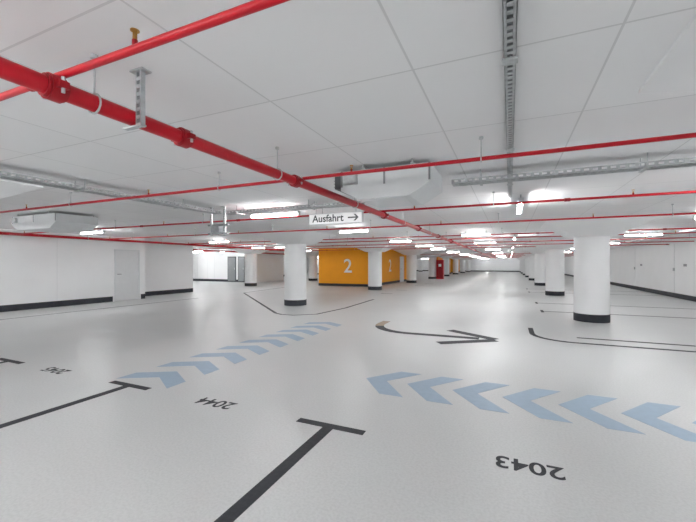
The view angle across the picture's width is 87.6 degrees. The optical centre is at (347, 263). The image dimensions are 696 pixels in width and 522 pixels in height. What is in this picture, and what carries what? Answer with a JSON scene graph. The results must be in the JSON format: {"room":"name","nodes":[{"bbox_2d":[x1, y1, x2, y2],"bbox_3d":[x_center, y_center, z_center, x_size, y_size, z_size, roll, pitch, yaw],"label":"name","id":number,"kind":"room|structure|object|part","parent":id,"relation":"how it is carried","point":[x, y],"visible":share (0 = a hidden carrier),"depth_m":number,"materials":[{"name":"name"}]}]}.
{"room":"parking garage","nodes":[
{"label":"parking garage","id":0,"kind":"room"},
{"bbox_2d":[0,229,192,305],"bbox_3d":[-20.256,0.194,12.270,19.004,2.513,21.900,0,0,24],"label":"wall","id":1,"kind":"structure","parent":0,"point":[32,269],"depth_m":12.78,"materials":[{"name":"white paint"}]},
{"bbox_2d":[0,288,192,311],"bbox_3d":[-20.250,1.350,12.274,19.012,0.200,21.912,0,0,24],"label":"baseboard","id":2,"kind":"structure","parent":1,"relation":"attached to","point":[15,307],"depth_m":12.68,"materials":[{"name":"paint"}]},
{"bbox_2d":[114,249,139,300],"bbox_3d":[-8.869,0.441,14.553,0.140,2.018,1.046,0,0,24],"label":"door","id":3,"kind":"structure","parent":1,"relation":"in","point":[126,262],"depth_m":14.53,"materials":[{"name":"paint"}]},
{"bbox_2d":[193,251,282,281],"bbox_3d":[-9.583,0.194,31.651,6.700,2.513,4.004,0,0,24],"label":"wall","id":4,"kind":"structure","parent":0,"point":[206,265],"depth_m":30.25,"materials":[{"name":"white paint"}]},
{"bbox_2d":[193,279,237,281],"bbox_3d":[-10.400,1.350,29.821,6.700,0.200,0.012,0,0,24],"label":"baseboard","id":5,"kind":"structure","parent":4,"relation":"attached to","point":[215,280],"depth_m":30.11,"materials":[{"name":"paint"}]},
{"bbox_2d":[228,257,235,281],"bbox_3d":[-9.393,0.425,29.316,0.850,2.050,0.085,0,0,24],"label":"door","id":6,"kind":"structure","parent":4,"relation":"in","point":[231,260],"depth_m":29.30,"materials":[{"name":"grey metal"}]},
{"bbox_2d":[238,256,244,281],"bbox_3d":[-8.503,0.425,28.918,0.700,2.050,0.085,0,0,24],"label":"door","id":7,"kind":"structure","parent":4,"relation":"in","point":[241,259],"depth_m":28.89,"materials":[{"name":"grey metal"}]},
{"bbox_2d":[306,258,308,271],"bbox_3d":[-12.389,0.194,53.520,0.250,2.513,60.350,0,0,24],"label":"wall","id":8,"kind":"structure","parent":0,"point":[307,259],"depth_m":64.79,"materials":[{"name":"white paint"}]},
{"bbox_2d":[0,271,695,521],"bbox_3d":[1.349,1.550,35.535,40.100,0.200,82.600,0,0,24],"label":"floor","id":9,"kind":"structure","parent":0,"point":[155,454],"depth_m":3.57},
{"bbox_2d":[0,358,25,363],"bbox_3d":[-6.025,1.448,3.258,0.660,0.002,4.840,0,0,24],"label":"bay","id":10,"kind":"object","parent":9,"relation":"on","point":[4,360],"visible":1,"depth_m":5.39,"materials":[{"name":"paint"}]},
{"bbox_2d":[41,367,70,373],"bbox_3d":[-3.979,1.449,4.941,0.446,0.001,0.172,0,0,24],"label":"bay number","id":11,"kind":"object","parent":9,"relation":"on","point":[47,369],"visible":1,"depth_m":4.94,"materials":[{"name":"paint"}]},
{"bbox_2d":[0,381,150,427],"bbox_3d":[-3.578,1.448,2.166,0.660,0.002,4.840,0,0,24],"label":"bay","id":12,"kind":"object","parent":9,"relation":"on","point":[124,385],"visible":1,"depth_m":3.82,"materials":[{"name":"paint"}]},
{"bbox_2d":[0,298,195,319],"bbox_3d":[-9.318,1.448,8.812,0.070,0.002,14.500,0,0,24],"label":"lane edge line","id":13,"kind":"object","parent":9,"relation":"on","point":[193,298],"visible":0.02,"depth_m":11.30,"materials":[{"name":"paint"}]},
{"bbox_2d":[116,371,185,387],"bbox_3d":[-2.413,1.448,4.652,0.900,0.002,0.530,0,0,24],"label":"chevron","id":14,"kind":"object","parent":9,"relation":"on","point":[169,379],"visible":1,"depth_m":4.67,"materials":[{"name":"paint"}]},
{"bbox_2d":[157,361,218,374],"bbox_3d":[-2.181,1.448,5.173,0.900,0.002,0.530,0,0,24],"label":"chevron","id":15,"kind":"object","parent":9,"relation":"on","point":[206,367],"visible":1,"depth_m":5.18,"materials":[{"name":"paint"}]},
{"bbox_2d":[195,397,237,408],"bbox_3d":[-1.379,1.449,3.781,0.454,0.001,0.172,0,0,24],"label":"bay number","id":16,"kind":"object","parent":9,"relation":"on","point":[200,400],"visible":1,"depth_m":3.77,"materials":[{"name":"paint"}]},
{"bbox_2d":[192,353,246,363],"bbox_3d":[-1.949,1.448,5.694,0.900,0.002,0.530,0,0,24],"label":"chevron","id":17,"kind":"object","parent":9,"relation":"on","point":[235,358],"visible":1,"depth_m":5.68,"materials":[{"name":"paint"}]},
{"bbox_2d":[219,345,268,354],"bbox_3d":[-1.717,1.448,6.214,0.900,0.002,0.530,0,0,24],"label":"chevron","id":18,"kind":"object","parent":9,"relation":"on","point":[257,349],"visible":1,"depth_m":6.22,"materials":[{"name":"paint"}]},
{"bbox_2d":[231,248,273,285],"bbox_3d":[-6.426,0.194,24.003,2.160,2.513,2.160,0,0,24],"label":"concrete column","id":19,"kind":"structure","parent":9,"relation":"on","point":[250,254],"depth_m":23.66,"materials":[{"name":"paint"}]},
{"bbox_2d":[240,339,287,346],"bbox_3d":[-1.484,1.448,6.734,0.900,0.002,0.530,0,0,24],"label":"chevron","id":20,"kind":"object","parent":9,"relation":"on","point":[276,342],"visible":1,"depth_m":6.78,"materials":[{"name":"paint"}]},
{"bbox_2d":[260,334,304,340],"bbox_3d":[-1.252,1.448,7.255,0.900,0.002,0.530,0,0,24],"label":"chevron","id":21,"kind":"object","parent":9,"relation":"on","point":[292,336],"visible":1,"depth_m":7.25,"materials":[{"name":"paint"}]},
{"bbox_2d":[214,418,365,521],"bbox_3d":[-1.131,1.448,1.074,0.660,0.002,4.840,0,0,24],"label":"line marking","id":22,"kind":"object","parent":9,"relation":"on","point":[259,489],"visible":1,"depth_m":2.54,"materials":[{"name":"paint"}]},
{"bbox_2d":[252,231,335,305],"bbox_3d":[-1.864,0.194,12.877,2.160,2.513,2.160,0,0,24],"label":"concrete column","id":23,"kind":"structure","parent":9,"relation":"on","point":[295,242],"depth_m":12.51,"materials":[{"name":"paint"}]},
{"bbox_2d":[278,330,317,335],"bbox_3d":[-1.020,1.448,7.776,0.900,0.002,0.530,0,0,24],"label":"chevron","id":24,"kind":"object","parent":9,"relation":"on","point":[309,332],"visible":1,"depth_m":7.79,"materials":[{"name":"paint"}]},
{"bbox_2d":[244,287,373,314],"bbox_3d":[-2.568,1.448,17.746,4.711,0.002,14.826,0,0,-21],"label":"lane edge line","id":25,"kind":"object","parent":9,"relation":"on","point":[282,287],"visible":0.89,"depth_m":12.37,"materials":[{"name":"paint"}]},
{"bbox_2d":[291,326,329,330],"bbox_3d":[-0.787,1.448,8.296,0.900,0.002,0.530,0,0,24],"label":"chevron","id":26,"kind":"object","parent":9,"relation":"on","point":[317,327],"visible":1,"depth_m":8.28,"materials":[{"name":"paint"}]},
{"bbox_2d":[306,251,318,280],"bbox_3d":[-3.043,0.194,31.582,2.160,2.513,2.160,0,0,24],"label":"concrete column","id":27,"kind":"structure","parent":9,"relation":"on","point":[312,255],"depth_m":31.21,"materials":[{"name":"paint"}]},
{"bbox_2d":[307,256,318,274],"bbox_3d":[-4.269,0.194,50.307,2.160,2.513,2.160,0,0,24],"label":"concrete column","id":28,"kind":"structure","parent":9,"relation":"on","point":[307,256],"depth_m":49.93,"materials":[{"name":"paint"}]},
{"bbox_2d":[305,322,340,326],"bbox_3d":[-0.555,1.448,8.817,0.900,0.002,0.530,0,0,24],"label":"chevron","id":29,"kind":"object","parent":9,"relation":"on","point":[328,323],"visible":1,"depth_m":8.83,"materials":[{"name":"paint"}]},
{"bbox_2d":[319,248,405,286],"bbox_3d":[1.686,0.194,27.986,3.792,2.512,9.512,0,0,24],"label":"wall","id":30,"kind":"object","parent":9,"relation":"on","point":[340,266],"visible":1,"depth_m":23.97,"materials":[{"name":"paint"}]},
{"bbox_3d":[4.402,0.425,29.519,0.080,2.050,1.100,0,0,24],"label":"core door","id":31,"kind":"part","parent":30,"relation":"part of","materials":[{"name":"paint"}]},
{"bbox_2d":[353,244,397,289],"bbox_3d":[1.519,0.194,20.457,2.160,2.513,2.160,0,0,24],"label":"concrete column","id":32,"kind":"structure","parent":9,"relation":"on","point":[374,254],"depth_m":20.11,"materials":[{"name":"paint"}]},
{"bbox_2d":[366,372,419,396],"bbox_3d":[0.506,1.448,4.483,0.600,0.002,0.900,0,0,24],"label":"chevron","id":33,"kind":"object","parent":9,"relation":"on","point":[380,383],"visible":1,"depth_m":4.47,"materials":[{"name":"paint"}]},
{"bbox_2d":[394,250,427,282],"bbox_3d":[4.901,0.194,28.036,2.160,2.513,2.160,0,0,24],"label":"concrete column","id":34,"kind":"structure","parent":9,"relation":"on","point":[411,255],"depth_m":27.68,"materials":[{"name":"paint"}]},
{"bbox_2d":[417,258,424,271],"bbox_3d":[13.869,0.194,69.479,2.160,2.513,2.160,0,0,24],"label":"concrete column","id":35,"kind":"structure","parent":9,"relation":"on","point":[420,260],"depth_m":69.17,"materials":[{"name":"paint"}]},
{"bbox_2d":[422,253,444,278],"bbox_3d":[8.284,0.194,35.616,2.160,2.513,2.160,0,0,24],"label":"concrete column","id":36,"kind":"structure","parent":9,"relation":"on","point":[431,256],"depth_m":35.25,"materials":[{"name":"paint"}]},
{"bbox_2d":[408,377,462,404],"bbox_3d":[0.990,1.448,4.267,0.600,0.002,0.900,0,0,24],"label":"chevron","id":37,"kind":"object","parent":9,"relation":"on","point":[423,388],"visible":1,"depth_m":4.25,"materials":[{"name":"paint"}]},
{"bbox_2d":[375,321,498,343],"bbox_3d":[1.614,1.447,7.844,1.335,0.004,3.121,0,0,-34],"label":"curved direction arrow","id":38,"kind":"object","parent":9,"relation":"on","point":[380,325],"visible":1,"depth_m":7.25,"materials":[{"name":"black paint"}]},
{"bbox_2d":[436,260,443,278],"bbox_3d":[8.956,0.525,35.245,0.670,1.850,0.530,0,0,24],"label":"tall cabinet","id":39,"kind":"object","parent":9,"relation":"on","point":[439,263],"visible":0.98,"depth_m":35.01,"materials":[{"name":"red metal"}]},
{"bbox_2d":[436,257,450,273],"bbox_3d":[12.702,0.194,49.626,1.174,2.512,11.012,0,0,24],"label":"wall","id":40,"kind":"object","parent":9,"relation":"on","point":[437,258],"visible":0.11,"depth_m":52.89,"materials":[{"name":"paint"}]},
{"bbox_2d":[439,255,455,275],"bbox_3d":[11.666,0.194,43.195,2.160,2.513,2.160,0,0,24],"label":"concrete column","id":41,"kind":"structure","parent":9,"relation":"on","point":[445,257],"depth_m":42.82,"materials":[{"name":"paint"}]},
{"bbox_2d":[451,259,459,272],"bbox_3d":[18.203,0.194,61.954,1.174,2.512,4.012,0,0,24],"label":"wall","id":42,"kind":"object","parent":9,"relation":"on","point":[451,259],"visible":0.36,"depth_m":60.23,"materials":[{"name":"paint"}]},
{"bbox_2d":[451,257,462,273],"bbox_3d":[15.049,0.194,50.775,2.160,2.513,2.160,0,0,24],"label":"concrete column","id":43,"kind":"structure","parent":9,"relation":"on","point":[455,259],"depth_m":50.42,"materials":[{"name":"paint"}]},
{"bbox_2d":[459,257,469,272],"bbox_3d":[18.431,0.194,58.354,2.160,2.513,2.160,0,0,24],"label":"concrete column","id":44,"kind":"structure","parent":9,"relation":"on","point":[462,260],"depth_m":57.99,"materials":[{"name":"paint"}]},
{"bbox_2d":[466,258,473,271],"bbox_3d":[21.814,0.194,65.934,2.160,2.513,2.160,0,0,24],"label":"concrete column","id":45,"kind":"structure","parent":9,"relation":"on","point":[468,259],"depth_m":65.57,"materials":[{"name":"paint"}]},
{"bbox_2d":[453,382,508,412],"bbox_3d":[1.474,1.448,4.051,0.600,0.002,0.900,0,0,24],"label":"chevron","id":46,"kind":"object","parent":9,"relation":"on","point":[470,393],"visible":1,"depth_m":4.03,"materials":[{"name":"paint"}]},
{"bbox_2d":[518,258,522,273],"bbox_3d":[26.513,0.194,54.748,2.160,2.513,2.160,0,0,24],"label":"concrete column","id":47,"kind":"structure","parent":9,"relation":"on","point":[518,258],"depth_m":54.52,"materials":[{"name":"paint"}]},
{"bbox_2d":[517,256,524,274],"bbox_3d":[23.131,0.194,47.168,2.160,2.513,2.160,0,0,24],"label":"concrete column","id":48,"kind":"structure","parent":9,"relation":"on","point":[523,258],"depth_m":46.94,"materials":[{"name":"paint"}]},
{"bbox_2d":[518,254,528,276],"bbox_3d":[19.748,0.194,39.589,2.160,2.513,2.160,0,0,24],"label":"concrete column","id":49,"kind":"structure","parent":9,"relation":"on","point":[522,255],"depth_m":39.34,"materials":[{"name":"paint"}]},
{"bbox_2d":[520,252,533,280],"bbox_3d":[16.366,0.194,32.009,2.160,2.513,2.160,0,0,24],"label":"concrete column","id":50,"kind":"structure","parent":9,"relation":"on","point":[531,256],"depth_m":31.71,"materials":[{"name":"paint"}]},
{"bbox_2d":[496,456,565,479],"bbox_3d":[1.292,1.449,2.589,0.443,0.001,0.172,0,0,24],"label":"bay number","id":51,"kind":"object","parent":9,"relation":"on","point":[517,466],"visible":1,"depth_m":2.58,"materials":[{"name":"paint"}]},
{"bbox_2d":[523,248,544,285],"bbox_3d":[12.983,0.194,24.430,2.160,2.513,2.160,0,0,24],"label":"concrete column","id":52,"kind":"structure","parent":9,"relation":"on","point":[539,254],"depth_m":24.10,"materials":[{"name":"paint"}]},
{"bbox_2d":[503,388,571,422],"bbox_3d":[1.958,1.448,3.835,0.600,0.002,0.900,0,0,24],"label":"chevron","id":53,"kind":"object","parent":9,"relation":"on","point":[522,399],"visible":1,"depth_m":3.79,"materials":[{"name":"paint"}]},
{"bbox_2d":[528,239,573,295],"bbox_3d":[9.601,0.194,16.850,2.160,2.513,2.160,0,0,24],"label":"concrete column","id":54,"kind":"structure","parent":9,"relation":"on","point":[554,252],"depth_m":16.50,"materials":[{"name":"paint"}]},
{"bbox_2d":[540,216,658,322],"bbox_3d":[6.218,0.194,9.271,2.160,2.513,2.160,0,0,24],"label":"concrete column","id":55,"kind":"structure","parent":9,"relation":"on","point":[591,237],"depth_m":8.91,"materials":[{"name":"paint"}]},
{"bbox_2d":[558,395,643,433],"bbox_3d":[2.442,1.448,3.619,0.600,0.002,0.900,0,0,24],"label":"chevron","id":56,"kind":"object","parent":9,"relation":"on","point":[582,405],"visible":1,"depth_m":3.59,"materials":[{"name":"paint"}]},
{"bbox_2d":[528,328,695,351],"bbox_3d":[6.194,1.448,5.892,6.201,0.002,1.288,0,0,37],"label":"lane edge line","id":57,"kind":"object","parent":9,"relation":"on","point":[531,331],"visible":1,"depth_m":6.61,"materials":[{"name":"paint"}]},
{"bbox_2d":[535,291,695,318],"bbox_3d":[10.671,1.447,15.004,5.540,0.004,11.500,0,0,24],"label":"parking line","id":58,"kind":"object","parent":9,"relation":"on","point":[627,291],"visible":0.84,"depth_m":11.28,"materials":[{"name":"paint"}]},
{"bbox_2d":[622,402,695,441],"bbox_3d":[2.926,1.448,3.403,0.600,0.002,0.900,0,0,24],"label":"chevron","id":59,"kind":"object","parent":9,"relation":"on","point":[647,413],"visible":1,"depth_m":3.42,"materials":[{"name":"paint"}]},
{"bbox_2d":[639,14,695,93],"bbox_3d":[2.328,0.194,0.801,2.160,2.513,2.160,0,0,24],"label":"ceiling","id":60,"kind":"structure","parent":9,"relation":"on","point":[676,71],"depth_m":1.88,"materials":[{"name":"paint"}]},
{"bbox_2d":[0,0,695,258],"bbox_3d":[1.349,-1.188,35.535,40.100,0.250,82.600,0,0,24],"label":"ceiling","id":61,"kind":"structure","parent":0,"point":[334,85],"depth_m":2.53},
{"bbox_2d":[0,179,42,198],"bbox_3d":[-5.588,0.194,4.410,2.160,2.513,2.160,0,0,24],"label":"concrete column","id":62,"kind":"structure","parent":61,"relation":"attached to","point":[8,188],"depth_m":4.76,"materials":[{"name":"paint"}]},
{"bbox_2d":[11,211,97,232],"bbox_3d":[-6.401,-0.888,7.883,1.715,0.348,0.880,0,0,24],"label":"fan","id":63,"kind":"object","parent":61,"relation":"hanging from","point":[50,222],"visible":1,"depth_m":7.55,"materials":[{"name":"white metal"}]},
{"bbox_2d":[80,229,105,234],"bbox_3d":[-7.639,-0.983,10.856,1.100,0.159,0.080,0,0,24],"label":"strip light","id":64,"kind":"object","parent":61,"relation":"hanging from","point":[100,231],"visible":0.84,"depth_m":10.80,"materials":[{"name":"paint"}]},
{"bbox_2d":[0,171,221,213],"bbox_3d":[-3.886,-0.990,3.486,0.220,0.144,7.200,0,0,24],"label":"cable tray","id":65,"kind":"object","parent":61,"relation":"attached to","point":[8,176],"visible":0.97,"depth_m":4.66,"materials":[{"name":"metal"}]},
{"bbox_2d":[123,67,151,130],"bbox_3d":[-1.180,-0.908,2.016,0.182,0.307,0.060,0,0,24],"label":"hanger","id":66,"kind":"object","parent":61,"relation":"hanging from","point":[140,72],"visible":1,"depth_m":1.99,"materials":[{"name":"metal"}]},
{"bbox_2d":[0,232,283,250],"bbox_3d":[-9.878,-0.956,11.482,0.116,0.212,28.880,0,0,24],"label":"pipe","id":67,"kind":"object","parent":61,"relation":"attached to","point":[1,233],"visible":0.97,"depth_m":13.76,"materials":[{"name":"red metal"}]},
{"bbox_2d":[0,0,289,101],"bbox_3d":[-2.843,-0.955,2.364,20.080,0.214,0.060,0,0,24],"label":"pipe","id":68,"kind":"object","parent":61,"relation":"hanging from","point":[254,6],"visible":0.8,"depth_m":1.41,"materials":[{"name":"red metal"}]},
{"bbox_2d":[208,206,228,235],"bbox_3d":[-2.410,-0.796,6.770,0.480,0.532,0.200,0,0,24],"label":"support frame","id":69,"kind":"object","parent":61,"relation":"attached to","point":[215,229],"visible":0.95,"depth_m":6.70,"materials":[{"name":"metal"}]},
{"bbox_2d":[209,239,229,242],"bbox_3d":[-5.520,-0.983,15.604,1.100,0.159,0.080,0,0,24],"label":"strip light","id":70,"kind":"object","parent":61,"relation":"hanging from","point":[212,241],"visible":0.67,"depth_m":15.63,"materials":[{"name":"paint"}]},
{"bbox_2d":[193,249,283,253],"bbox_3d":[-0.902,-0.850,40.920,0.090,0.088,46.000,0,0,24],"label":"pipe","id":71,"kind":"object","parent":61,"relation":"attached to","point":[193,249],"visible":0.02,"depth_m":24.00,"materials":[{"name":"red metal"}]},
{"bbox_2d":[0,53,495,258],"bbox_3d":[8.430,-0.908,23.625,0.172,0.307,65.980,0,0,24],"label":"pipe","id":72,"kind":"object","parent":61,"relation":"hanging from","point":[52,87],"visible":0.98,"depth_m":2.10,"materials":[{"name":"red metal"}]},
{"bbox_2d":[250,207,299,217],"bbox_3d":[-1.401,-0.983,6.922,1.100,0.159,0.080,0,0,24],"label":"strip light","id":73,"kind":"object","parent":61,"relation":"hanging from","point":[284,213],"visible":0.91,"depth_m":6.88,"materials":[{"name":"paint"}]},
{"bbox_2d":[226,200,364,214],"bbox_3d":[-1.013,-0.990,6.256,2.750,0.144,0.220,0,0,24],"label":"cable tray","id":74,"kind":"object","parent":61,"relation":"attached to","point":[313,207],"visible":0.87,"depth_m":6.20,"materials":[{"name":"metal"}]},
{"bbox_2d":[309,211,363,224],"bbox_3d":[-0.209,-0.866,6.058,0.980,0.392,0.067,0,0,24],"label":"direction sign","id":75,"kind":"object","parent":61,"relation":"hanging from","point":[358,216],"visible":0.98,"depth_m":6.01,"materials":[{"name":"paint"}]},
{"bbox_2d":[0,132,695,212],"bbox_3d":[-1.939,-0.955,4.391,20.080,0.214,0.060,0,0,24],"label":"pipe","id":76,"kind":"object","parent":61,"relation":"hanging from","point":[687,135],"visible":1,"depth_m":3.21,"materials":[{"name":"red metal"}]},
{"bbox_2d":[8,189,695,234],"bbox_3d":[-0.908,-0.955,6.702,20.080,0.214,0.060,0,0,24],"label":"pipe","id":77,"kind":"object","parent":61,"relation":"hanging from","point":[693,191],"visible":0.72,"depth_m":5.48,"materials":[{"name":"red metal"}]},
{"bbox_2d":[339,229,368,232],"bbox_3d":[0.168,-0.983,10.438,0.900,0.159,0.080,0,0,24],"label":"strip light","id":78,"kind":"object","parent":61,"relation":"hanging from","point":[358,230],"visible":0.94,"depth_m":10.40,"materials":[{"name":"paint"}]},
{"bbox_2d":[334,158,441,207],"bbox_3d":[0.452,-0.878,4.124,1.095,0.368,0.760,0,0,24],"label":"fan","id":79,"kind":"object","parent":61,"relation":"hanging from","point":[414,186],"visible":0.99,"depth_m":3.84,"materials":[{"name":"white metal"}]},
{"bbox_2d":[95,204,695,239],"bbox_3d":[0.091,-0.955,8.939,20.080,0.214,0.060,0,0,24],"label":"pipe","id":80,"kind":"object","parent":61,"relation":"hanging from","point":[672,213],"visible":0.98,"depth_m":7.93,"materials":[{"name":"red metal"}]},
{"bbox_2d":[175,228,695,244],"bbox_3d":[1.476,-0.955,12.044,20.080,0.214,0.060,0,0,24],"label":"pipe","id":81,"kind":"object","parent":61,"relation":"hanging from","point":[501,228],"visible":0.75,"depth_m":11.21,"materials":[{"name":"red metal"}]},
{"bbox_2d":[204,230,695,245],"bbox_3d":[2.128,-0.955,13.505,20.080,0.214,0.060,0,0,24],"label":"pipe","id":82,"kind":"object","parent":61,"relation":"hanging from","point":[675,230],"visible":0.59,"depth_m":12.65,"materials":[{"name":"red metal"}]},
{"bbox_2d":[245,233,695,247],"bbox_3d":[3.147,-0.955,15.788,20.080,0.214,0.060,0,0,24],"label":"pipe","id":83,"kind":"object","parent":61,"relation":"hanging from","point":[689,237],"visible":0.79,"depth_m":14.72,"materials":[{"name":"red metal"}]},
{"bbox_2d":[420,253,521,254],"bbox_3d":[12.846,-0.955,30.404,14.280,0.214,0.060,0,0,24],"label":"pipe","id":84,"kind":"object","parent":61,"relation":"hanging from","point":[485,253],"visible":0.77,"depth_m":30.45,"materials":[{"name":"red metal"}]},
{"bbox_2d":[461,230,490,235],"bbox_3d":[4.099,-0.983,11.640,0.900,0.159,0.080,0,0,24],"label":"strip light","id":85,"kind":"object","parent":61,"relation":"hanging from","point":[486,230],"visible":0.56,"depth_m":11.61,"materials":[{"name":"paint"}]},
{"bbox_2d":[266,237,693,249],"bbox_3d":[4.166,-0.955,18.071,20.080,0.214,0.060,0,0,24],"label":"pipe","id":86,"kind":"object","parent":61,"relation":"hanging from","point":[661,237],"visible":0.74,"depth_m":17.05,"materials":[{"name":"red metal"}]},
{"bbox_2d":[467,255,502,255],"bbox_3d":[15.699,-0.955,36.797,14.280,0.214,0.060,0,0,24],"label":"pipe","id":87,"kind":"object","parent":61,"relation":"hanging from","point":[467,255],"visible":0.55,"depth_m":37.51,"materials":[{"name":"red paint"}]},
{"bbox_2d":[306,244,668,250],"bbox_3d":[5.144,-0.955,20.262,20.080,0.214,0.060,0,0,24],"label":"pipe","id":88,"kind":"object","parent":61,"relation":"hanging from","point":[636,244],"visible":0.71,"depth_m":19.35,"materials":[{"name":"red metal"}]},
{"bbox_2d":[502,0,517,197],"bbox_3d":[0.800,-1.022,1.792,0.070,0.080,7.924,0,0,24],"label":"mounting rail","id":89,"kind":"object","parent":61,"relation":"attached to","point":[509,7],"visible":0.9,"depth_m":1.83,"materials":[{"name":"metal"}]},
{"bbox_2d":[453,255,573,256],"bbox_3d":[17.329,-0.955,40.449,14.280,0.214,0.060,0,0,24],"label":"pipe","id":90,"kind":"object","parent":61,"relation":"hanging from","point":[564,255],"visible":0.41,"depth_m":41.93,"materials":[{"name":"red metal"}]},
{"bbox_2d":[517,195,523,213],"bbox_3d":[2.827,-0.983,5.966,0.080,0.159,1.300,0,0,24],"label":"strip light","id":91,"kind":"object","parent":61,"relation":"hanging from","point":[519,206],"visible":0.81,"depth_m":5.91,"materials":[{"name":"paint"}]},
{"bbox_2d":[473,252,573,254],"bbox_3d":[14.069,-0.955,33.144,14.280,0.214,0.060,0,0,24],"label":"pipe","id":92,"kind":"object","parent":61,"relation":"hanging from","point":[507,252],"visible":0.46,"depth_m":33.39,"materials":[{"name":"red metal"}]},
{"bbox_2d":[452,152,695,186],"bbox_3d":[4.463,-0.990,2.848,7.070,0.144,0.220,0,0,24],"label":"cable tray","id":93,"kind":"object","parent":61,"relation":"attached to","point":[687,163],"visible":1,"depth_m":3.73,"materials":[{"name":"metal"}]},
{"bbox_2d":[624,230,662,235],"bbox_3d":[9.471,-0.983,11.652,1.000,0.159,0.080,0,0,24],"label":"strip light","id":94,"kind":"object","parent":61,"relation":"hanging from","point":[656,230],"visible":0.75,"depth_m":11.63,"materials":[{"name":"paint"}]},
{"bbox_2d":[611,229,695,244],"bbox_3d":[11.628,-0.990,14.522,0.180,0.144,24.000,0,0,24],"label":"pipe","id":95,"kind":"object","parent":61,"relation":"attached to","point":[689,230],"visible":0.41,"depth_m":12.42,"materials":[{"name":"metal"}]},
{"bbox_2d":[417,258,519,270],"bbox_3d":[18.109,0.194,73.090,39.500,2.513,0.250,0,0,24],"label":"wall","id":96,"kind":"structure","parent":0,"point":[489,264],"depth_m":68.81,"materials":[{"name":"white paint"}]},
{"bbox_2d":[417,270,519,271],"bbox_3d":[18.050,1.350,72.973,39.488,0.200,0.012,0,0,24],"label":"baseboard","id":97,"kind":"structure","parent":96,"relation":"attached to","point":[417,270],"depth_m":69.05,"materials":[{"name":"paint"}]},
{"bbox_2d":[564,236,695,296],"bbox_3d":[19.498,0.194,27.435,0.250,2.513,82.000,0,0,24],"label":"wall","id":98,"kind":"structure","parent":0,"point":[656,272],"depth_m":17.64,"materials":[{"name":"white paint"}]},
{"bbox_2d":[564,274,695,301],"bbox_3d":[19.379,1.350,27.489,0.012,0.200,82.000,0,0,24],"label":"baseboard","id":99,"kind":"structure","parent":98,"relation":"attached to","point":[665,293],"depth_m":17.48,"materials":[{"name":"paint"}]},
{"bbox_2d":[673,244,674,292],"bbox_3d":[14.104,0.194,15.716,0.050,2.113,0.100,0,0,24],"label":"conduit","id":100,"kind":"object","parent":98,"relation":"attached to","point":[674,244],"visible":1,"depth_m":15.71,"materials":[{"name":"paint"}]}
]}

